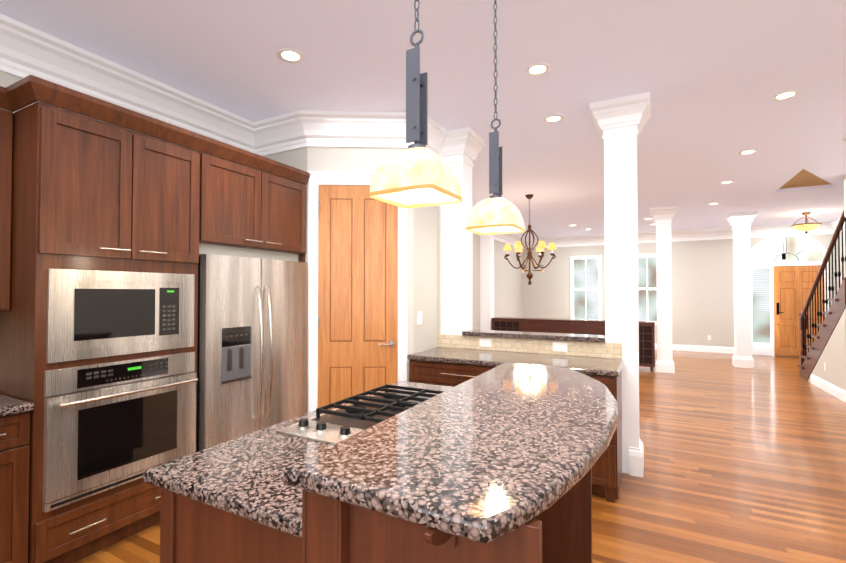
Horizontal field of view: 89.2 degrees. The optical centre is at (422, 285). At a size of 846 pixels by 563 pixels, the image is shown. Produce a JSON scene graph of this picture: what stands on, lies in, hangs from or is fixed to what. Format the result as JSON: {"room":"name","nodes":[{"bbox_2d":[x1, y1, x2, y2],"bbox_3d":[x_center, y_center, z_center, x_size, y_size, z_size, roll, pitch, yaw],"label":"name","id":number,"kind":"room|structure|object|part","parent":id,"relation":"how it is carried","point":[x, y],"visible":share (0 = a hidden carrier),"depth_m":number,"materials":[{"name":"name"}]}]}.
{"room":"kitchen","nodes":[
{"label":"kitchen","id":0,"kind":"room"},
{"bbox_2d":[0,71,522,329],"bbox_3d":[-0.485,0.049,6.339,0.140,3.000,14.300,0,-1,28],"label":"wall","id":1,"kind":"structure","parent":0,"point":[508,289],"depth_m":10.71,"materials":[{"name":"grey paint"}]},
{"bbox_2d":[0,86,11,314],"bbox_3d":[-2.448,-0.444,2.068,0.375,1.150,0.596,0,-1,28],"label":"upper cabinet","id":2,"kind":"object","parent":1,"relation":"attached to","point":[5,93],"depth_m":2.22,"materials":[{"name":"brown wood"}]},
{"bbox_2d":[0,14,263,155],"bbox_3d":[-2.589,-1.389,2.090,0.150,0.260,4.480,0,-1,28],"label":"crown molding","id":3,"kind":"structure","parent":1,"relation":"attached to","point":[26,50],"depth_m":2.92,"materials":[{"name":"white wood"}]},
{"bbox_2d":[204,136,307,258],"bbox_3d":[-1.543,-0.642,3.477,0.655,0.710,1.008,0,-1,28],"label":"upper cabinet","id":4,"kind":"object","parent":1,"relation":"attached to","point":[250,212],"depth_m":3.25,"materials":[{"name":"brown wood"}]},
{"bbox_2d":[494,233,527,248],"bbox_3d":[2.181,-1.246,11.070,0.150,0.260,3.140,0,-1,28],"label":"crown molding","id":5,"kind":"structure","parent":1,"relation":"attached to","point":[510,238],"depth_m":11.28,"materials":[{"name":"white paint"}]},
{"bbox_2d":[256,147,440,412],"bbox_3d":[-0.656,0.016,4.268,1.500,3.000,1.220,0,-1,28],"label":"wall","id":6,"kind":"structure","parent":0,"point":[424,260],"depth_m":3.86,"materials":[{"name":"grey paint"}]},
{"bbox_2d":[252,110,431,155],"bbox_3d":[-0.735,-1.362,3.822,1.440,0.260,0.620,0,-1,28],"label":"crown molding","id":7,"kind":"structure","parent":6,"relation":"attached to","point":[298,129],"depth_m":3.76,"materials":[{"name":"white wood"}]},
{"bbox_2d":[307,171,407,412],"bbox_3d":[-0.572,0.250,3.771,0.890,2.515,0.028,0,-1,-2],"label":"door frame","id":8,"kind":"structure","parent":6,"relation":"attached to","point":[317,179],"depth_m":3.77,"materials":[{"name":"white wood"}]},
{"bbox_2d":[318,185,397,407],"bbox_3d":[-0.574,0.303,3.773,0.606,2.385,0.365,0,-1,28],"label":"pantry door","id":9,"kind":"structure","parent":6,"relation":"in","point":[358,294],"depth_m":3.77,"materials":[{"name":"brown wood"}]},
{"bbox_2d":[417,311,421,324],"bbox_3d":[-0.030,0.290,3.897,0.009,0.120,0.080,0,-1,28],"label":"switch plate","id":10,"kind":"object","parent":6,"relation":"attached to","point":[419,313],"depth_m":3.89,"materials":[{"name":"white plastic"}]},
{"bbox_2d":[426,116,446,154],"bbox_3d":[0.077,-1.359,3.976,0.150,0.260,0.586,0,-1,28],"label":"crown molding","id":11,"kind":"structure","parent":6,"relation":"attached to","point":[436,133],"depth_m":4.01,"materials":[{"name":"white wood"}]},
{"bbox_2d":[0,0,845,238],"bbox_3d":[2.633,-1.538,4.708,7.220,0.120,14.600,0,-1,28],"label":"ceiling","id":12,"kind":"structure","parent":0,"point":[713,77],"depth_m":3.06,"materials":[{"name":"white paint"}]},
{"bbox_2d":[277,48,303,62],"bbox_3d":[-0.867,-1.506,2.808,0.174,0.004,0.174,0,-1,19],"label":"recessed light","id":13,"kind":"object","parent":12,"relation":"in","point":[288,55],"depth_m":2.80,"materials":[{"name":"white"}]},
{"bbox_2d":[369,0,461,207],"bbox_3d":[-0.020,-0.906,1.408,0.243,1.246,0.243,0,-1,28],"label":"pendant light","id":14,"kind":"object","parent":12,"relation":"hanging from","point":[417,174],"visible":1,"depth_m":1.37,"materials":[{"name":"beige glass"}]},
{"bbox_2d":[466,0,524,234],"bbox_3d":[0.360,-0.894,2.123,0.243,1.246,0.243,0,-1,28],"label":"pendant light","id":15,"kind":"object","parent":12,"relation":"hanging from","point":[495,213],"visible":1,"depth_m":2.08,"materials":[{"name":"beige glass"}]},
{"bbox_2d":[503,194,556,284],"bbox_3d":[1.692,-0.729,6.804,0.810,1.429,0.808,0,-1,28],"label":"dining chandelier","id":16,"kind":"object","parent":12,"relation":"hanging from","point":[518,246],"visible":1,"depth_m":6.77,"materials":[{"name":"brown metal"}]},
{"bbox_2d":[525,63,550,75],"bbox_3d":[0.797,-1.503,2.977,0.174,0.004,0.174,0,-1,-17],"label":"recessed light","id":17,"kind":"object","parent":12,"relation":"in","point":[536,69],"depth_m":2.97,"materials":[{"name":"white"}]},
{"bbox_2d":[544,115,563,122],"bbox_3d":[1.166,-1.490,3.822,0.174,0.004,0.174,0,-1,-17],"label":"recessed light","id":18,"kind":"object","parent":12,"relation":"in","point":[552,118],"depth_m":3.81,"materials":[{"name":"white"}]},
{"bbox_2d":[720,181,734,183],"bbox_3d":[4.267,-1.455,6.014,0.174,0.004,0.174,0,-1,-17],"label":"recessed light","id":19,"kind":"object","parent":12,"relation":"in","point":[724,182],"depth_m":6.02,"materials":[{"name":"white"}]},
{"bbox_2d":[738,149,757,154],"bbox_3d":[3.582,-1.475,4.724,0.174,0.004,0.174,0,-1,19],"label":"recessed light","id":20,"kind":"object","parent":12,"relation":"in","point":[751,151],"depth_m":4.73,"materials":[{"name":"white"}]},
{"bbox_2d":[771,90,799,100],"bbox_3d":[2.851,-1.497,3.369,0.174,0.004,0.174,0,-1,19],"label":"recessed light","id":21,"kind":"object","parent":12,"relation":"in","point":[785,95],"depth_m":3.37,"materials":[{"name":"white glass"}]},
{"bbox_2d":[791,212,821,233],"bbox_3d":[7.419,-1.215,8.299,0.444,0.409,0.444,0,-1,28],"label":"pendant light","id":22,"kind":"object","parent":12,"relation":"hanging from","point":[806,226],"visible":1,"depth_m":8.23,"materials":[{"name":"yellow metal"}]},
{"bbox_2d":[75,349,845,562],"bbox_3d":[2.633,1.572,4.659,7.220,0.100,14.600,0,-1,28],"label":"floor","id":23,"kind":"structure","parent":0,"point":[744,465],"depth_m":3.36,"materials":[{"name":"brown wood"}]},
{"bbox_2d":[0,411,31,562],"bbox_3d":[-2.319,1.044,2.021,0.624,0.872,0.516,0,-1,28],"label":"base cabinet","id":24,"kind":"object","parent":23,"relation":"on","point":[14,428],"depth_m":2.05,"materials":[{"name":"brown wood"}]},
{"bbox_2d":[0,394,33,415],"bbox_3d":[-2.807,0.571,1.079,0.660,0.040,2.646,0,-1,28],"label":"countertop","id":25,"kind":"structure","parent":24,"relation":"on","point":[9,405],"depth_m":2.06,"materials":[{"name":"stone"}]},
{"bbox_2d":[0,77,203,562],"bbox_3d":[-1.982,0.240,2.636,0.655,2.500,0.860,0,-1,28],"label":"tall cabinet","id":26,"kind":"object","parent":23,"relation":"on","point":[86,191],"depth_m":2.29,"materials":[{"name":"brown wood"}]},
{"bbox_2d":[46,268,194,362],"bbox_3d":[-1.700,0.155,2.490,0.021,0.475,0.775,0,-1,28],"label":"microwave","id":27,"kind":"object","parent":26,"relation":"in","point":[94,314],"visible":1,"depth_m":2.41,"materials":[{"name":"silver metal"}]},
{"bbox_2d":[43,352,197,512],"bbox_3d":[-1.666,0.778,2.465,0.095,0.698,0.790,0,-1,28],"label":"oven","id":28,"kind":"object","parent":26,"relation":"in","point":[97,441],"visible":1,"depth_m":2.38,"materials":[{"name":"silver metal"}]},
{"bbox_2d":[197,254,307,451],"bbox_3d":[-1.480,0.641,3.419,0.733,1.698,0.965,0,-1,28],"label":"fridge","id":29,"kind":"object","parent":23,"relation":"on","point":[252,354],"visible":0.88,"depth_m":3.17,"materials":[{"name":"grey metal"}]},
{"bbox_2d":[160,363,617,562],"bbox_3d":[0.063,0.939,1.631,1.247,1.070,1.633,0,-1,28],"label":"kitchen island","id":30,"kind":"object","parent":23,"relation":"on","point":[337,531],"depth_m":1.01,"materials":[{"name":"stone"}]},
{"bbox_2d":[143,381,452,537],"bbox_3d":[-0.210,0.583,1.802,0.649,0.040,1.500,0,-1,28],"label":"island countertop","id":31,"kind":"structure","parent":30,"relation":"on","point":[242,476],"depth_m":1.26,"materials":[{"name":"stone"}]},
{"bbox_2d":[276,384,443,443],"bbox_3d":[-0.148,0.538,1.849,0.535,0.048,0.760,0,-1,28],"label":"cooktop","id":32,"kind":"object","parent":31,"relation":"in","point":[360,412],"visible":0.62,"depth_m":1.79,"materials":[{"name":"silver metal"}]},
{"bbox_3d":[0.343,0.422,1.495,0.617,0.040,1.625,0,-1,28],"label":"kitchen island cap","id":33,"kind":"part","parent":30,"relation":"part of","materials":[{"name":"multicoloured stone"}]},
{"bbox_2d":[439,127,484,348],"bbox_3d":[0.337,0.016,4.284,0.440,3.000,0.440,0,-1,28],"label":"column","id":34,"kind":"structure","parent":23,"relation":"on","point":[461,149],"depth_m":4.18,"materials":[{"name":"white paint"}]},
{"bbox_2d":[480,235,494,329],"bbox_3d":[1.428,0.099,9.535,0.440,3.000,0.440,0,-1,28],"label":"pilaster","id":35,"kind":"object","parent":23,"relation":"on","point":[486,278],"visible":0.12,"depth_m":9.44,"materials":[{"name":"white"}]},
{"bbox_2d":[409,360,621,502],"bbox_3d":[0.726,1.069,3.555,1.645,0.872,0.623,0,-1,28],"label":"base cabinet","id":36,"kind":"object","parent":23,"relation":"on","point":[606,473],"depth_m":3.18,"materials":[{"name":"brown wood"}]},
{"bbox_2d":[407,347,623,376],"bbox_3d":[0.736,0.611,3.568,1.663,0.040,0.606,0,-1,28],"label":"countertop","id":37,"kind":"structure","parent":36,"relation":"on","point":[599,366],"depth_m":3.45,"materials":[{"name":"stone"}]},
{"bbox_2d":[491,317,654,371],"bbox_3d":[2.944,1.134,8.712,3.105,0.905,0.413,0,-1,28],"label":"buffet","id":38,"kind":"object","parent":23,"relation":"on","point":[597,327],"visible":0.4,"depth_m":8.46,"materials":[{"name":"brown wood"}]},
{"bbox_2d":[589,92,649,477],"bbox_3d":[1.662,0.005,3.580,0.440,3.000,0.440,0,-1,28],"label":"column","id":39,"kind":"structure","parent":23,"relation":"on","point":[620,122],"depth_m":3.46,"materials":[{"name":"white"}]},
{"bbox_2d":[650,206,677,372],"bbox_3d":[4.457,0.074,7.926,0.440,3.000,0.440,0,-1,28],"label":"column","id":40,"kind":"structure","parent":23,"relation":"on","point":[663,218],"depth_m":7.82,"materials":[{"name":"white"}]},
{"bbox_2d":[726,211,757,367],"bbox_3d":[6.277,0.082,8.432,0.440,3.000,0.440,0,-1,28],"label":"column","id":41,"kind":"structure","parent":23,"relation":"on","point":[740,222],"depth_m":8.33,"materials":[{"name":"white paint"}]},
{"bbox_2d":[797,210,845,380],"bbox_3d":[6.214,0.254,5.824,1.028,2.571,3.380,0,-1,28],"label":"stairs","id":42,"kind":"structure","parent":23,"relation":"on","point":[810,359],"depth_m":6.45,"materials":[{"name":"brown wood"}]},
{"bbox_2d":[463,348,600,357],"bbox_3d":[0.981,0.990,3.881,1.260,1.040,0.160,0,-1,28],"label":"wall","id":43,"kind":"structure","parent":0,"point":[538,353],"depth_m":3.78,"materials":[{"name":"grey paint"}]},
{"bbox_2d":[479,338,491,346],"bbox_3d":[0.583,0.528,3.991,0.120,0.075,0.007,0,-1,28],"label":"switch plate","id":44,"kind":"object","parent":43,"relation":"attached to","point":[482,342],"depth_m":3.99,"materials":[{"name":"white plastic"}]},
{"bbox_2d":[438,334,621,358],"bbox_3d":[0.877,0.531,3.846,1.653,0.124,0.012,0,-1,28],"label":"wall tile","id":45,"kind":"structure","parent":43,"relation":"attached to","point":[597,349],"depth_m":3.79,"materials":[{"name":"tile"}]},
{"bbox_2d":[462,329,604,342],"bbox_3d":[0.983,0.449,3.894,1.258,0.040,0.260,0,-1,28],"label":"half wall ledge","id":46,"kind":"object","parent":43,"relation":"on","point":[547,336],"visible":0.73,"depth_m":3.77,"materials":[{"name":"stone"}]},
{"bbox_2d":[553,342,566,351],"bbox_3d":[1.174,0.523,3.677,0.120,0.075,0.007,0,-1,28],"label":"switch plate","id":47,"kind":"object","parent":43,"relation":"attached to","point":[561,347],"depth_m":3.67,"materials":[{"name":"white plastic"}]},
{"bbox_2d":[522,234,834,356],"bbox_3d":[6.020,0.123,11.059,7.200,3.000,0.140,0,-1,28],"label":"wall","id":48,"kind":"structure","parent":0,"point":[702,292],"depth_m":10.68,"materials":[{"name":"grey paint"}]},
{"bbox_2d":[570,255,601,319],"bbox_3d":[4.474,0.097,11.773,0.850,1.855,0.050,0,-1,28],"label":"living room window","id":49,"kind":"structure","parent":48,"relation":"in","point":[586,285],"depth_m":11.79,"materials":[{"name":"white glass"}]},
{"bbox_2d":[638,253,656,325],"bbox_3d":[5.794,0.086,11.072,0.820,1.855,0.050,0,-1,28],"label":"living room window","id":50,"kind":"structure","parent":48,"relation":"in","point":[647,289],"depth_m":11.09,"materials":[{"name":"white glass"}]},
{"bbox_2d":[528,222,827,247],"bbox_3d":[5.952,-1.248,10.953,6.920,0.260,0.150,0,-1,28],"label":"crown molding","id":51,"kind":"structure","parent":48,"relation":"attached to","point":[755,231],"depth_m":10.55,"materials":[{"name":"white paint"}]},
{"bbox_2d":[655,344,733,353],"bbox_3d":[5.281,1.556,11.341,5.330,0.145,0.016,0,-1,28],"label":"baseboard","id":52,"kind":"structure","parent":48,"relation":"attached to","point":[713,349],"depth_m":10.49,"materials":[{"name":"white wood"}]},
{"bbox_2d":[750,233,828,355],"bbox_3d":[8.289,0.198,9.756,1.470,2.810,0.030,0,-1,28],"label":"window","id":53,"kind":"structure","parent":48,"relation":"in","point":[789,249],"depth_m":9.90,"materials":[{"name":"white"}]},
{"bbox_2d":[773,265,824,356],"bbox_3d":[8.456,0.565,9.639,0.884,2.042,0.067,0,-1,28],"label":"front door","id":54,"kind":"structure","parent":48,"relation":"in","point":[793,285],"depth_m":9.71,"materials":[{"name":"brown wood"}]},
{"bbox_2d":[808,175,845,390],"bbox_3d":[5.530,0.035,5.466,0.096,3.000,3.600,0,-1,28],"label":"wall","id":55,"kind":"structure","parent":0,"point":[833,356],"depth_m":5.95,"materials":[{"name":"grey paint"}]},
{"bbox_2d":[810,374,845,402],"bbox_3d":[5.434,1.461,5.381,0.016,0.145,3.400,0,-1,28],"label":"baseboard","id":56,"kind":"structure","parent":55,"relation":"attached to","point":[831,389],"depth_m":6.19,"materials":[{"name":"white wood"}]},
{"bbox_2d":[836,231,845,291],"bbox_3d":[7.298,0.042,5.942,0.140,3.000,7.700,0,-1,28],"label":"wall","id":57,"kind":"structure","parent":0,"point":[844,254],"depth_m":9.15,"materials":[{"name":"grey paint"}]},
{"bbox_2d":[828,218,844,233],"bbox_3d":[7.975,-1.302,7.546,0.150,0.260,3.930,0,-1,28],"label":"crown molding","id":58,"kind":"structure","parent":57,"relation":"attached to","point":[832,224],"depth_m":9.26,"materials":[{"name":"white paint"}]}
]}

